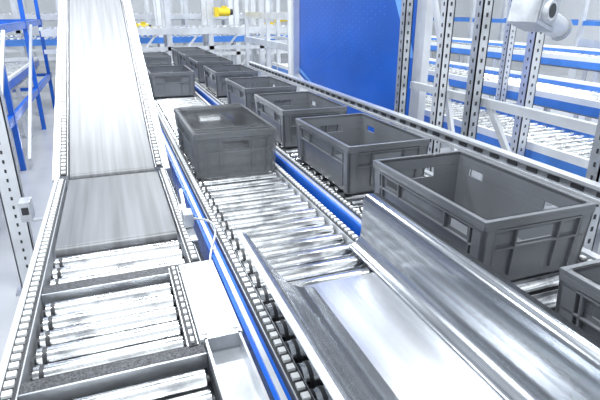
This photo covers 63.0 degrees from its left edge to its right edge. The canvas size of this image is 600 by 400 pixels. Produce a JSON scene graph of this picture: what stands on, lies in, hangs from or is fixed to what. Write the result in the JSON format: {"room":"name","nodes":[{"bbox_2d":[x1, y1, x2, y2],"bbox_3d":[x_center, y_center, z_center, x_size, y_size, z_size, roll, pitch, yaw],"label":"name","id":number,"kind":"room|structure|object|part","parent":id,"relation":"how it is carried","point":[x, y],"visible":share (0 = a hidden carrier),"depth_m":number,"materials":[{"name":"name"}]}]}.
{"room":"distribution center","nodes":[
{"label":"distribution center","id":0,"kind":"room"},
{"bbox_2d":[0,0,286,57],"bbox_3d":[-4.417,-7.787,15.873,20.000,6.000,0.100,-8,22,-19],"label":"wall","id":1,"kind":"structure","parent":0,"point":[45,6],"depth_m":16.06,"materials":[{"name":"paint"}]},
{"bbox_2d":[0,51,599,362],"bbox_3d":[-0.740,-1.368,7.757,20.000,0.100,21.000,-8,22,-19],"label":"floor","id":2,"kind":"structure","parent":0,"point":[37,183],"depth_m":4.88,"materials":[{"name":"concrete"}]},
{"bbox_2d":[0,85,34,295],"bbox_3d":[-1.520,-0.895,2.251,0.160,3.000,0.120,-8,22,-19],"label":"post","id":3,"kind":"object","parent":2,"relation":"on","point":[11,189],"visible":0.88,"depth_m":2.57,"materials":[{"name":"metal"}]},
{"bbox_2d":[4,57,45,137],"bbox_3d":[-3.182,-0.678,4.761,0.620,0.780,7.001,-8,22,-19],"label":"conveyor","id":4,"kind":"object","parent":2,"relation":"on","point":[17,72],"visible":0.52,"depth_m":6.16,"materials":[{"name":"metal"}]},
{"bbox_2d":[0,0,54,170],"bbox_3d":[-3.426,-2.043,4.936,0.850,3.200,5.600,-8,22,-19],"label":"steel frame","id":5,"kind":"object","parent":2,"relation":"on","point":[9,25],"visible":0.82,"depth_m":5.97,"materials":[{"name":"blue paint"}]},
{"bbox_2d":[0,24,31,200],"bbox_3d":[-2.707,-0.992,4.715,0.030,1.225,3.617,-8,22,-19],"label":"diagonal brace","id":6,"kind":"object","parent":5,"relation":"attached to","point":[2,38],"visible":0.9,"depth_m":5.01,"materials":[{"name":"metal"}]},
{"bbox_2d":[52,0,177,257],"bbox_3d":[-1.546,-1.208,3.804,0.540,2.462,5.318,-8,22,-19],"label":"conveyor","id":7,"kind":"object","parent":2,"relation":"on","point":[109,150],"visible":0.98,"depth_m":2.56,"materials":[{"name":"metal"}]},
{"bbox_2d":[0,0,257,86],"bbox_3d":[-2.585,-4.275,10.414,11.060,3.400,0.600,-8,22,-19],"label":"frame","id":8,"kind":"object","parent":2,"relation":"on","point":[184,15],"visible":0.21,"depth_m":10.01,"materials":[{"name":"metal"}]},
{"bbox_2d":[0,168,269,399],"bbox_3d":[-0.452,0.618,1.318,0.655,0.854,2.600,-8,22,-19],"label":"conveyor","id":9,"kind":"object","parent":2,"relation":"on","point":[143,322],"visible":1,"depth_m":1.22,"materials":[{"name":"metal"}]},
{"bbox_3d":[-0.252,0.264,1.332,0.102,0.025,0.385,-8,22,-19],"label":"plate","id":10,"kind":"part","parent":9,"relation":"part of","materials":[{"name":"white paint"}]},
{"bbox_2d":[204,331,269,399],"bbox_3d":[-0.110,0.417,0.979,0.085,0.075,0.405,-8,22,-19],"label":"tray","id":11,"kind":"object","parent":9,"relation":"on","point":[234,375],"depth_m":1.08,"materials":[{"name":"metal"}]},
{"bbox_2d":[0,0,287,66],"bbox_3d":[-2.918,-5.118,12.586,14.060,3.400,0.600,-8,22,-19],"label":"frame","id":12,"kind":"object","parent":2,"relation":"on","point":[146,2],"visible":0.03,"depth_m":12.42,"materials":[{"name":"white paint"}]},
{"bbox_2d":[5,0,287,64],"bbox_3d":[-2.154,-3.716,8.972,7.791,3.400,0.600,-8,22,-19],"label":"frame","id":13,"kind":"object","parent":2,"relation":"on","point":[186,39],"visible":0.3,"depth_m":9.02,"materials":[{"name":"blue paint"}]},
{"bbox_2d":[136,22,150,26],"bbox_3d":[-2.737,-3.017,8.524,0.290,0.160,0.190,-8,22,-19],"label":"motor","id":14,"kind":"object","parent":13,"relation":"attached to","point":[143,24],"visible":0.38,"depth_m":8.45,"materials":[{"name":"metal"}]},
{"bbox_2d":[22,0,287,59],"bbox_3d":[-3.615,-5.796,14.334,16.060,3.400,0.600,-8,22,-19],"label":"frame","id":15,"kind":"object","parent":2,"relation":"on","point":[222,3],"visible":0.02,"depth_m":14.24,"materials":[{"name":"metal"}]},
{"bbox_2d":[39,0,287,75],"bbox_3d":[-1.653,-3.281,7.852,4.691,3.400,0.600,-8,22,-19],"label":"frame","id":16,"kind":"object","parent":2,"relation":"on","point":[207,29],"visible":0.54,"depth_m":7.89,"materials":[{"name":"metal"}]},
{"bbox_2d":[212,6,232,16],"bbox_3d":[-1.206,-2.954,7.671,0.290,0.160,0.190,-8,22,-19],"label":"motor","id":17,"kind":"object","parent":16,"relation":"attached to","point":[223,11],"visible":1,"depth_m":7.60,"materials":[{"name":"metal"}]},
{"bbox_2d":[243,0,287,86],"bbox_3d":[-0.157,-2.599,6.368,0.550,3.200,2.600,-8,22,-19],"label":"steel frame","id":18,"kind":"object","parent":2,"relation":"on","point":[279,43],"visible":0.37,"depth_m":6.76,"materials":[{"name":"metal"}]},
{"bbox_2d":[287,0,432,134],"bbox_3d":[0.323,-1.515,3.850,0.110,3.000,2.330,-8,22,-19],"label":"frame","id":19,"kind":"object","parent":2,"relation":"on","point":[424,18],"visible":0.27,"depth_m":3.03,"materials":[{"name":"metal"}]},
{"bbox_2d":[299,0,417,132],"bbox_3d":[0.365,-1.785,3.716,0.030,2.400,2.050,-8,22,-19],"label":"panel","id":20,"kind":"object","parent":19,"relation":"attached to","point":[368,81],"visible":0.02,"depth_m":3.76,"materials":[{"name":"blue paint"}]},
{"bbox_2d":[299,0,412,105],"bbox_3d":[0.349,-1.200,3.937,0.004,1.150,2.050,-8,22,-19],"label":"printed pattern","id":21,"kind":"object","parent":20,"relation":"attached to","point":[398,2],"visible":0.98,"depth_m":3.90,"materials":[{"name":"blue paint"}]},
{"bbox_2d":[153,84,599,399],"bbox_3d":[-0.829,-0.383,3.755,0.547,0.959,7.800,-8,22,-19],"label":"conveyor","id":22,"kind":"object","parent":2,"relation":"on","point":[328,302],"visible":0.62,"depth_m":1.23,"materials":[{"name":"metal"}]},
{"bbox_2d":[143,52,171,72],"bbox_3d":[-1.841,-1.719,6.151,0.390,0.215,0.610,-8,22,-19],"label":"plastic crate","id":23,"kind":"object","parent":22,"relation":"on","point":[150,58],"visible":0.44,"depth_m":5.93,"materials":[{"name":"grey plastic"}]},
{"bbox_2d":[146,65,194,97],"bbox_3d":[-1.231,-1.126,4.622,0.390,0.215,0.610,-8,22,-19],"label":"plastic crate","id":24,"kind":"object","parent":22,"relation":"on","point":[181,81],"visible":0.87,"depth_m":4.39,"materials":[{"name":"grey plastic"}]},
{"bbox_2d":[171,61,599,310],"bbox_3d":[-0.359,-0.436,4.151,0.645,0.771,8.200,-8,22,-19],"label":"conveyor","id":25,"kind":"object","parent":2,"relation":"on","point":[543,287],"visible":0.2,"depth_m":2.09,"materials":[{"name":"metal"}]},
{"bbox_2d":[171,47,204,64],"bbox_3d":[-1.605,-2.060,7.029,0.390,0.215,0.610,-8,22,-19],"label":"plastic crate","id":26,"kind":"object","parent":25,"relation":"on","point":[175,50],"visible":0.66,"depth_m":7.07,"materials":[{"name":"grey plastic"}]},
{"bbox_2d":[178,51,216,67],"bbox_3d":[-1.326,-1.789,6.330,0.390,0.215,0.610,-8,23,-19],"label":"plastic crate","id":27,"kind":"object","parent":25,"relation":"on","point":[183,55],"visible":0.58,"depth_m":6.31,"materials":[{"name":"grey plastic"}]},
{"bbox_2d":[188,56,232,81],"bbox_3d":[-1.012,-1.484,5.544,0.390,0.215,0.610,-8,22,-19],"label":"plastic crate","id":28,"kind":"object","parent":25,"relation":"on","point":[195,64],"visible":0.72,"depth_m":5.32,"materials":[{"name":"grey plastic"}]},
{"bbox_2d":[203,64,257,95],"bbox_3d":[-0.670,-1.151,4.687,0.390,0.215,0.610,-8,22,-19],"label":"plastic crate","id":29,"kind":"object","parent":25,"relation":"on","point":[214,80],"visible":0.78,"depth_m":4.48,"materials":[{"name":"grey plastic"}]},
{"bbox_2d":[225,76,296,117],"bbox_3d":[-0.315,-0.806,3.796,0.390,0.215,0.610,-8,23,-20],"label":"plastic crate","id":30,"kind":"object","parent":25,"relation":"on","point":[242,99],"visible":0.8,"depth_m":3.64,"materials":[{"name":"grey plastic"}]},
{"bbox_2d":[254,91,346,147],"bbox_3d":[-0.015,-0.514,3.045,0.390,0.215,0.610,-7,22,-18],"label":"plastic crate","id":31,"kind":"object","parent":25,"relation":"on","point":[279,122],"visible":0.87,"depth_m":2.92,"materials":[{"name":"grey plastic"}]},
{"bbox_2d":[295,113,429,194],"bbox_3d":[0.267,-0.240,2.337,0.390,0.215,0.610,-8,23,-19],"label":"plastic crate","id":32,"kind":"object","parent":25,"relation":"on","point":[345,157],"visible":0.88,"depth_m":2.23,"materials":[{"name":"grey plastic"}]},
{"bbox_2d":[373,150,596,280],"bbox_3d":[0.557,0.032,1.636,0.390,0.215,0.610,-8,22,-19],"label":"plastic crate","id":33,"kind":"object","parent":25,"relation":"on","point":[501,220],"visible":0.89,"depth_m":1.52,"materials":[{"name":"grey plastic"}]},
{"bbox_2d":[555,259,599,340],"bbox_3d":[0.846,0.323,0.886,0.390,0.215,0.610,-8,22,-19],"label":"plastic crate","id":34,"kind":"object","parent":25,"relation":"on","point":[578,294],"visible":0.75,"depth_m":1.03,"materials":[{"name":"grey plastic"}]},
{"bbox_2d":[393,0,413,127],"bbox_3d":[0.612,-1.104,2.791,0.110,3.000,0.110,-8,22,-19],"label":"post","id":35,"kind":"object","parent":2,"relation":"on","point":[407,6],"visible":0.38,"depth_m":2.87,"materials":[{"name":"metal"}]},
{"bbox_2d":[410,0,596,151],"bbox_3d":[1.157,-0.259,1.723,0.035,1.615,2.780,-8,22,-19],"label":"strut","id":36,"kind":"object","parent":35,"relation":"attached to","point":[579,125],"visible":0.36,"depth_m":2.30,"materials":[{"name":"metal"}]},
{"bbox_2d":[248,61,599,204],"bbox_3d":[0.427,-0.145,3.147,0.082,0.955,5.500,-8,22,-19],"label":"guard rail","id":37,"kind":"object","parent":2,"relation":"on","point":[585,188],"visible":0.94,"depth_m":2.14,"materials":[{"name":"metal"}]},
{"bbox_2d":[272,62,599,230],"bbox_3d":[1.143,-0.749,5.029,0.720,0.720,7.501,-8,22,-19],"label":"conveyor","id":38,"kind":"object","parent":2,"relation":"on","point":[565,149],"visible":0.23,"depth_m":3.45,"materials":[{"name":"metal"}]},
{"bbox_2d":[425,0,455,171],"bbox_3d":[0.745,-0.975,2.459,0.110,3.000,0.110,-8,22,-19],"label":"post","id":39,"kind":"object","parent":2,"relation":"on","point":[447,14],"visible":0.51,"depth_m":2.55,"materials":[{"name":"metal"}]},
{"bbox_2d":[461,0,493,175],"bbox_3d":[0.839,-0.884,2.223,0.115,3.000,0.110,-8,22,-19],"label":"post","id":40,"kind":"object","parent":2,"relation":"on","point":[484,8],"visible":0.49,"depth_m":2.31,"materials":[{"name":"metal"}]},
{"bbox_2d":[495,0,516,101],"bbox_3d":[1.838,-1.655,4.211,0.130,3.000,0.120,-8,22,-19],"label":"post","id":41,"kind":"object","parent":2,"relation":"on","point":[510,30],"visible":0.44,"depth_m":4.35,"materials":[{"name":"metal"}]},
{"bbox_2d":[427,58,599,118],"bbox_3d":[2.080,-0.940,5.328,0.720,0.860,7.501,-8,22,-19],"label":"conveyor","id":42,"kind":"object","parent":2,"relation":"on","point":[578,97],"visible":0.33,"depth_m":4.59,"materials":[{"name":"metal"}]},
{"bbox_2d":[427,36,599,121],"bbox_3d":[3.031,-1.354,6.119,0.720,1.060,8.501,-8,22,-19],"label":"conveyor","id":43,"kind":"object","parent":2,"relation":"on","point":[580,58],"visible":0.43,"depth_m":5.97,"materials":[{"name":"metal"}]},
{"bbox_2d":[433,0,599,78],"bbox_3d":[5.654,-3.380,8.383,0.980,3.200,11.000,-8,22,-19],"label":"steel frame","id":44,"kind":"object","parent":2,"relation":"on","point":[582,22],"visible":0.3,"depth_m":10.69,"materials":[{"name":"metal"}]},
{"bbox_2d":[510,32,544,155],"bbox_3d":[1.383,-1.111,2.810,0.130,3.000,0.120,-8,22,-19],"label":"post","id":45,"kind":"object","parent":2,"relation":"on","point":[535,40],"visible":0.41,"depth_m":2.95,"materials":[{"name":"metal"}]},
{"bbox_2d":[507,0,572,40],"bbox_3d":[1.211,-1.286,2.253,0.449,1.072,0.173,-17,27,-37],"label":"scanner","id":46,"kind":"object","parent":45,"relation":"attached to","point":[543,16],"visible":1,"depth_m":2.30,"materials":[{"name":"white paint"},{"name":"white plastic"},{"name":"dark glass"}]},
{"bbox_2d":[573,38,599,118],"bbox_3d":[4.670,-1.559,6.522,2.206,1.149,0.660,-8,22,-19],"label":"chute","id":47,"kind":"object","parent":2,"relation":"on","point":[581,42],"visible":0.23,"depth_m":6.32,"materials":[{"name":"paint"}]},
{"bbox_2d":[583,114,599,250],"bbox_3d":[1.093,-0.636,1.585,0.120,3.000,0.110,-8,22,-19],"label":"post","id":48,"kind":"object","parent":2,"relation":"on","point":[593,170],"visible":0.15,"depth_m":1.79,"materials":[{"name":"metal"}]},
{"bbox_2d":[432,0,599,46],"bbox_3d":[8.680,-5.478,9.920,0.100,6.000,21.000,-8,22,-19],"label":"wall","id":49,"kind":"structure","parent":0,"point":[571,9],"depth_m":14.31,"materials":[{"name":"paint"}]}
]}

